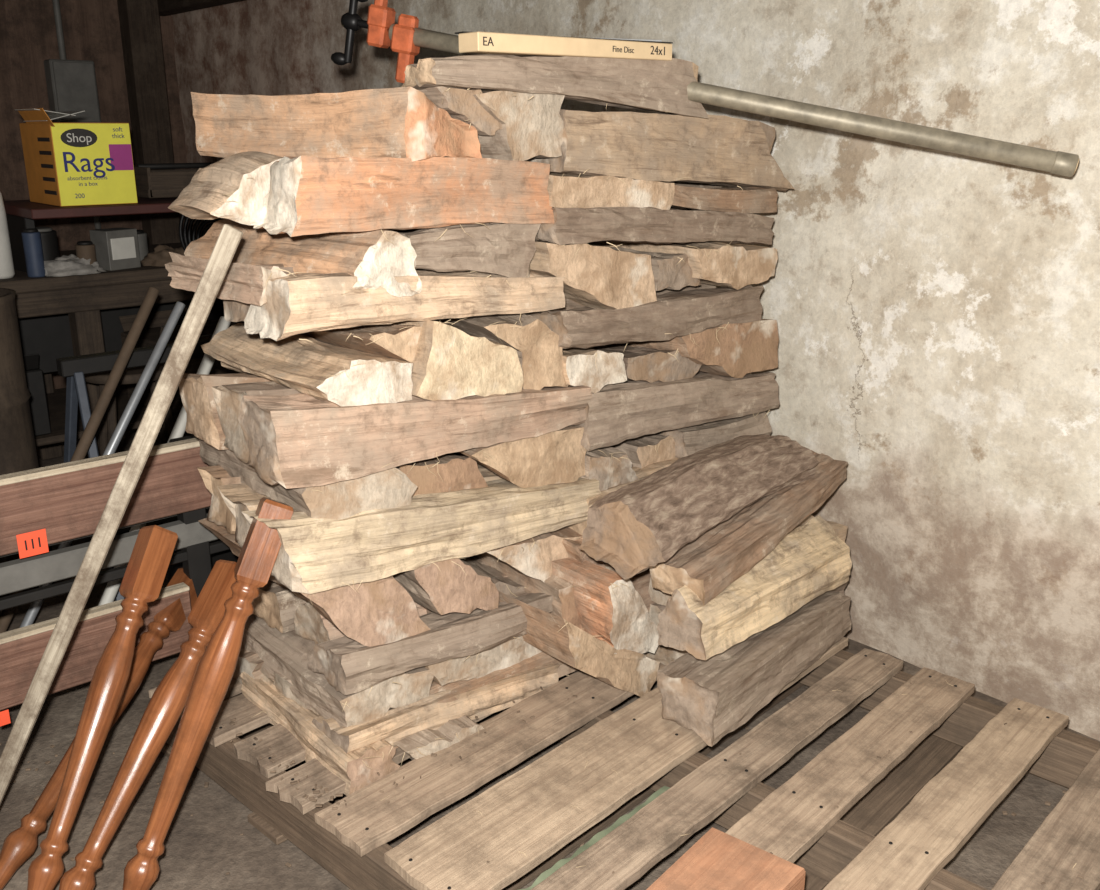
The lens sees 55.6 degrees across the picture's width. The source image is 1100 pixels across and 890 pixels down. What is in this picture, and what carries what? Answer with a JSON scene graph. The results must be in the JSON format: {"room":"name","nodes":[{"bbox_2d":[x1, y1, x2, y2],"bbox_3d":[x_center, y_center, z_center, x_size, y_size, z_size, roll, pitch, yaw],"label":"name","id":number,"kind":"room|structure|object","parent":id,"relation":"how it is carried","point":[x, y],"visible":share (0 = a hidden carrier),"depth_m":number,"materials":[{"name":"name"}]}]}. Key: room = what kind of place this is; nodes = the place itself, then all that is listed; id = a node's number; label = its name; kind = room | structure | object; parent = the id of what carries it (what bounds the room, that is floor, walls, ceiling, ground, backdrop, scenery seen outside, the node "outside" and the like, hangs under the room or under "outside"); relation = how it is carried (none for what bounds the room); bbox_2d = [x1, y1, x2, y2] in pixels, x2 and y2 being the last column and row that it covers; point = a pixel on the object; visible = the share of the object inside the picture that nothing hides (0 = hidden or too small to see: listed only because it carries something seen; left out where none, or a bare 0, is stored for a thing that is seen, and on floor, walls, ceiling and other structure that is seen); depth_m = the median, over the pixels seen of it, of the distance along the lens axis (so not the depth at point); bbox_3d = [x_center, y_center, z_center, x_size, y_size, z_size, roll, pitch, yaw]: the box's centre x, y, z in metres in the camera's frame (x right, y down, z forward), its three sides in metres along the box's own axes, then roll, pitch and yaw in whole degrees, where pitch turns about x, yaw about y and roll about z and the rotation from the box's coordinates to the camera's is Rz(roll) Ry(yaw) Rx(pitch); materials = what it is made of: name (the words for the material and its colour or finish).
{"room":"woodworking shop","nodes":[
{"label":"woodworking shop","id":0,"kind":"room"},
{"bbox_2d":[0,0,192,388],"bbox_3d":[-3.686,-0.828,3.607,5.300,2.020,0.027,-14,22,-39],"label":"wall","id":1,"kind":"structure","parent":0,"point":[91,28],"depth_m":4.70,"materials":[{"name":"brown wood"}]},
{"bbox_2d":[0,422,1099,889],"bbox_3d":[-1.283,0.918,1.257,5.300,0.012,7.500,-14,22,-39],"label":"floor","id":2,"kind":"structure","parent":0,"point":[200,848],"depth_m":1.98,"materials":[{"name":"concrete"}]},
{"bbox_2d":[0,288,52,597],"bbox_3d":[-1.553,0.011,2.816,0.310,0.830,0.310,-14,22,-39],"label":"drum","id":3,"kind":"object","parent":2,"relation":"on","point":[18,451],"visible":0.45,"depth_m":2.75,"materials":[{"name":"brown rusty metal"}]},
{"bbox_2d":[0,287,159,632],"bbox_3d":[-1.201,0.056,2.631,0.028,0.842,0.600,11,20,32],"label":"handle","id":4,"kind":"object","parent":2,"relation":"on","point":[100,408],"visible":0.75,"depth_m":2.67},
{"bbox_2d":[0,568,196,889],"bbox_3d":[-0.860,0.513,2.017,0.057,0.319,0.700,4,17,12],"label":"turned table leg","id":5,"kind":"object","parent":2,"relation":"on","point":[20,844],"visible":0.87,"depth_m":1.92,"materials":[{"name":"brown wood"}]},
{"bbox_2d":[19,301,184,627],"bbox_3d":[-1.142,0.074,2.641,0.024,0.801,0.614,11,20,32],"label":"tube","id":6,"kind":"object","parent":2,"relation":"on","point":[133,402],"visible":0.43,"depth_m":2.69,"materials":[{"name":"silver metal"}]},
{"bbox_2d":[27,525,177,889],"bbox_3d":[-0.780,0.457,1.805,0.070,0.541,0.470,5,17,16],"label":"turned table leg","id":7,"kind":"object","parent":2,"relation":"on","point":[154,546],"visible":1,"depth_m":1.79,"materials":[{"name":"brown wood"}]},
{"bbox_2d":[0,197,223,459],"bbox_3d":[-1.738,-0.358,3.728,1.710,1.010,0.880,-14,22,-39],"label":"workbench","id":8,"kind":"object","parent":2,"relation":"on","point":[73,315],"visible":0.18,"depth_m":3.48,"materials":[{"name":"brown wood"}]},
{"bbox_2d":[0,192,14,278],"bbox_3d":[-1.747,-0.712,3.267,0.080,0.375,0.080,-14,22,-39],"label":"plastic bottle","id":9,"kind":"object","parent":8,"relation":"on","point":[7,271],"visible":1,"depth_m":3.28,"materials":[{"name":"plastic"}]},
{"bbox_2d":[21,228,45,276],"bbox_3d":[-1.649,-0.614,3.330,0.055,0.150,0.055,-14,22,-39],"label":"spray can","id":10,"kind":"object","parent":8,"relation":"on","point":[31,237],"visible":1,"depth_m":3.31,"materials":[{"name":"metal"}]},
{"bbox_2d":[23,353,50,435],"bbox_3d":[-1.920,-0.165,3.441,0.400,0.277,0.326,-14,22,-39],"label":"carton","id":11,"kind":"object","parent":8,"relation":"on","point":[34,377],"visible":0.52,"depth_m":3.44,"materials":[{"name":"cardboard"}]},
{"bbox_2d":[35,227,59,260],"bbox_3d":[-1.696,-0.651,3.470,0.112,0.140,0.112,-14,22,-39],"label":"paint can","id":12,"kind":"object","parent":8,"relation":"on","point":[49,241],"visible":0.38,"depth_m":3.44,"materials":[{"name":"metal"}]},
{"bbox_2d":[44,254,105,276],"bbox_3d":[-1.567,-0.592,3.408,0.220,0.060,0.162,-14,22,-39],"label":"rag","id":13,"kind":"object","parent":8,"relation":"on","point":[65,265],"visible":0.95,"depth_m":3.36,"materials":[{"name":"grey fabric"}]},
{"bbox_2d":[16,108,137,206],"bbox_3d":[-1.541,-0.931,3.368,0.279,0.292,0.350,-14,22,-39],"label":"box","id":14,"kind":"object","parent":8,"relation":"on","point":[67,164],"visible":1,"depth_m":3.28,"materials":[{"name":"yellow cardboard"}]},
{"bbox_2d":[75,241,96,264],"bbox_3d":[-1.528,-0.620,3.438,0.061,0.100,0.061,-14,22,-39],"label":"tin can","id":15,"kind":"object","parent":8,"relation":"on","point":[86,250],"visible":0.67,"depth_m":3.41,"materials":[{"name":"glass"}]},
{"bbox_2d":[89,227,140,270],"bbox_3d":[-1.469,-0.664,3.530,0.097,0.130,0.120,10,20,30],"label":"carton","id":16,"kind":"object","parent":8,"relation":"on","point":[116,248],"visible":0.94,"depth_m":3.49,"materials":[{"name":"grey cardboard"}]},
{"bbox_2d":[137,230,148,262],"bbox_3d":[-1.473,-0.708,3.711,0.082,0.110,0.082,-14,22,-39],"label":"tin can","id":17,"kind":"object","parent":8,"relation":"on","point":[142,236],"visible":0.27,"depth_m":3.69,"materials":[{"name":"grey paint"}]},
{"bbox_2d":[140,244,184,266],"bbox_3d":[-1.328,-0.669,3.644,0.163,0.070,0.164,3,17,11],"label":"rag","id":18,"kind":"object","parent":8,"relation":"on","point":[160,256],"visible":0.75,"depth_m":3.59,"materials":[{"name":"brown fabric"}]},
{"bbox_2d":[134,162,214,197],"bbox_3d":[-1.302,-0.933,3.661,0.300,0.110,0.202,-14,22,-39],"label":"tote","id":19,"kind":"object","parent":8,"relation":"on","point":[149,183],"visible":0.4,"depth_m":3.55,"materials":[{"name":"brown plastic"}]},
{"bbox_2d":[119,308,243,413],"bbox_3d":[-1.355,-0.327,3.907,0.326,0.317,0.360,15,22,41],"label":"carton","id":20,"kind":"object","parent":8,"relation":"on","point":[148,337],"visible":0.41,"depth_m":3.83,"materials":[{"name":"brown cardboard"}]},
{"bbox_2d":[179,214,219,251],"bbox_3d":[-1.190,-0.726,3.597,0.160,0.223,0.063,-14,22,-39],"label":"coiled cable","id":21,"kind":"object","parent":8,"relation":"on","point":[184,235],"visible":0.21,"depth_m":3.56,"materials":[{"name":"black rubber"}]},
{"bbox_2d":[0,435,229,725],"bbox_3d":[-0.988,0.341,2.081,0.960,0.624,0.088,-14,22,-39],"label":"wooden boards","id":22,"kind":"object","parent":2,"relation":"on","point":[41,508],"visible":0.71,"depth_m":2.06,"materials":[{"name":"wood"}]},
{"bbox_2d":[0,224,242,804],"bbox_3d":[-0.756,0.196,1.722,0.577,1.097,0.016,-1,17,-5],"label":"wooden lath","id":23,"kind":"object","parent":2,"relation":"on","point":[229,238],"visible":1,"depth_m":1.69,"materials":[{"name":"brown wood"}]},
{"bbox_2d":[84,363,174,529],"bbox_3d":[-1.325,0.000,3.367,0.308,0.527,0.308,-14,22,-39],"label":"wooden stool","id":24,"kind":"object","parent":2,"relation":"on","point":[108,424],"visible":0.16,"depth_m":3.22,"materials":[{"name":"brown wood"}]},
{"bbox_2d":[56,338,210,600],"bbox_3d":[-0.993,0.035,3.043,0.780,0.661,0.504,-14,22,-39],"label":"sawhorse","id":25,"kind":"object","parent":2,"relation":"on","point":[74,368],"visible":0.18,"depth_m":2.82,"materials":[{"name":"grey metal"}]},
{"bbox_2d":[59,560,235,889],"bbox_3d":[-0.683,0.494,1.788,0.060,0.481,0.494,8,19,26],"label":"turned table leg","id":26,"kind":"object","parent":2,"relation":"on","point":[167,702],"visible":0.9,"depth_m":1.77,"materials":[{"name":"brown wood"}]},
{"bbox_2d":[117,0,180,244],"bbox_3d":[-1.822,-1.123,4.862,0.140,1.820,0.120,-14,22,-39],"label":"wooden post","id":27,"kind":"object","parent":2,"relation":"on","point":[140,28],"visible":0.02,"depth_m":4.68,"materials":[{"name":"brown wood"}]},
{"bbox_2d":[98,316,230,605],"bbox_3d":[-0.998,0.091,2.653,0.030,0.764,0.572,9,19,28],"label":"tube","id":28,"kind":"object","parent":2,"relation":"on","point":[112,587],"visible":0.25,"depth_m":2.68,"materials":[{"name":"white plastic"}]},
{"bbox_2d":[163,508,243,635],"bbox_3d":[-0.839,0.339,2.665,0.290,0.290,0.290,-14,22,-39],"label":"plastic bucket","id":29,"kind":"object","parent":2,"relation":"on","point":[227,555],"visible":0.04,"depth_m":2.53,"materials":[{"name":"plastic"}]},
{"bbox_2d":[122,497,292,889],"bbox_3d":[-0.568,0.426,1.712,0.070,0.648,0.388,15,22,41],"label":"turned table leg","id":30,"kind":"object","parent":2,"relation":"on","point":[216,668],"visible":1,"depth_m":1.69,"materials":[{"name":"brown wood"}]},
{"bbox_2d":[0,675,1083,889],"bbox_3d":[-0.055,0.614,2.006,1.997,0.145,2.105,-14,22,-39],"label":"wood debris","id":31,"kind":"object","parent":2,"relation":"on","point":[232,722],"visible":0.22,"depth_m":1.90,"materials":[{"name":"brown wood"}]},
{"bbox_2d":[149,637,1099,889],"bbox_3d":[0.168,0.602,2.047,1.622,0.139,1.204,15,22,41],"label":"wooden pallet","id":32,"kind":"object","parent":2,"relation":"on","point":[901,816],"visible":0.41,"depth_m":1.84,"materials":[{"name":"brown wood"}]},
{"bbox_2d":[165,54,848,795],"bbox_3d":[-0.020,-0.108,2.168,1.371,1.320,0.720,-14,22,-39],"label":"firewood stack","id":33,"kind":"object","parent":32,"relation":"on","point":[477,311],"visible":0.9,"depth_m":1.92,"materials":[{"name":"brown wood"}]},
{"bbox_2d":[458,32,671,60],"bbox_3d":[0.041,-0.711,1.867,0.466,0.034,0.056,-14,22,-39],"label":"carton","id":34,"kind":"object","parent":33,"relation":"on","point":[471,42],"visible":1,"depth_m":1.81,"materials":[{"name":"beige cardboard"}]},
{"bbox_2d":[455,31,672,43],"bbox_3d":[0.029,-0.733,1.875,0.468,0.011,0.054,-12,21,-34],"label":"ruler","id":35,"kind":"object","parent":34,"relation":"on","point":[636,40],"visible":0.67,"depth_m":1.94,"materials":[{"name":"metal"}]},
{"bbox_2d":[331,0,1078,176],"bbox_3d":[0.237,-0.737,2.082,1.524,0.371,0.050,6,18,18],"label":"clamp","id":36,"kind":"object","parent":33,"relation":"attached to","point":[405,37],"visible":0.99,"depth_m":2.01,"materials":[{"name":"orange metal"}]},
{"bbox_2d":[657,515,851,659],"bbox_3d":[0.445,0.288,2.188,0.144,0.155,0.614,14,22,38],"label":"log","id":37,"kind":"object","parent":33,"relation":"on","point":[810,561],"visible":0.88,"depth_m":2.10,"materials":[{"name":"brown wood"}]},
{"bbox_2d":[649,450,847,604],"bbox_3d":[0.449,0.159,2.236,0.143,0.140,0.666,13,21,38],"label":"log","id":38,"kind":"object","parent":37,"relation":"on","point":[708,564],"visible":0.73,"depth_m":2.13,"materials":[{"name":"brown wood"}]},
{"bbox_2d":[579,434,818,579],"bbox_3d":[0.316,0.095,2.160,0.182,0.133,0.686,14,22,39],"label":"log","id":39,"kind":"object","parent":38,"relation":"on","point":[638,526],"visible":1,"depth_m":2.05,"materials":[{"name":"brown wood"}]},
{"bbox_2d":[519,786,669,889],"bbox_3d":[0.091,0.703,1.756,0.110,0.025,0.480,15,22,41],"label":"cloth","id":40,"kind":"object","parent":32,"relation":"in","point":[622,819],"visible":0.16,"depth_m":1.81,"materials":[{"name":"fabric"}]},
{"bbox_2d":[646,827,805,889],"bbox_3d":[0.255,0.659,1.543,0.222,0.044,0.180,-14,22,-39],"label":"wood block","id":41,"kind":"object","parent":32,"relation":"on","point":[719,860],"depth_m":1.55,"materials":[{"name":"orange wood"}]},
{"bbox_2d":[657,591,850,746],"bbox_3d":[0.446,0.423,2.165,0.161,0.123,0.603,14,22,39],"label":"log","id":42,"kind":"object","parent":32,"relation":"on","point":[715,696],"visible":0.87,"depth_m":2.02,"materials":[{"name":"brown wood"}]},
{"bbox_2d":[171,0,1099,740],"bbox_3d":[0.606,-0.508,2.547,0.042,2.020,7.500,-14,22,-39],"label":"wall","id":43,"kind":"structure","parent":0,"point":[936,313],"depth_m":2.35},
{"bbox_2d":[158,0,242,15],"bbox_3d":[-0.544,-1.626,3.449,0.100,0.090,4.200,-14,22,-39],"label":"trim","id":44,"kind":"structure","parent":43,"relation":"attached to","point":[166,7],"depth_m":4.58,"materials":[{"name":"brown wood"}]},
{"label":"ceiling","id":45,"kind":"structure","parent":0,"visible":0},
{"bbox_2d":[43,0,100,228],"bbox_3d":[-2.122,-1.544,4.648,0.190,1.150,0.101,-14,22,-39],"label":"electrical box","id":46,"kind":"object","parent":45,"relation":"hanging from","point":[71,84],"visible":0.68,"depth_m":4.59,"materials":[{"name":"grey paint"}]}
]}

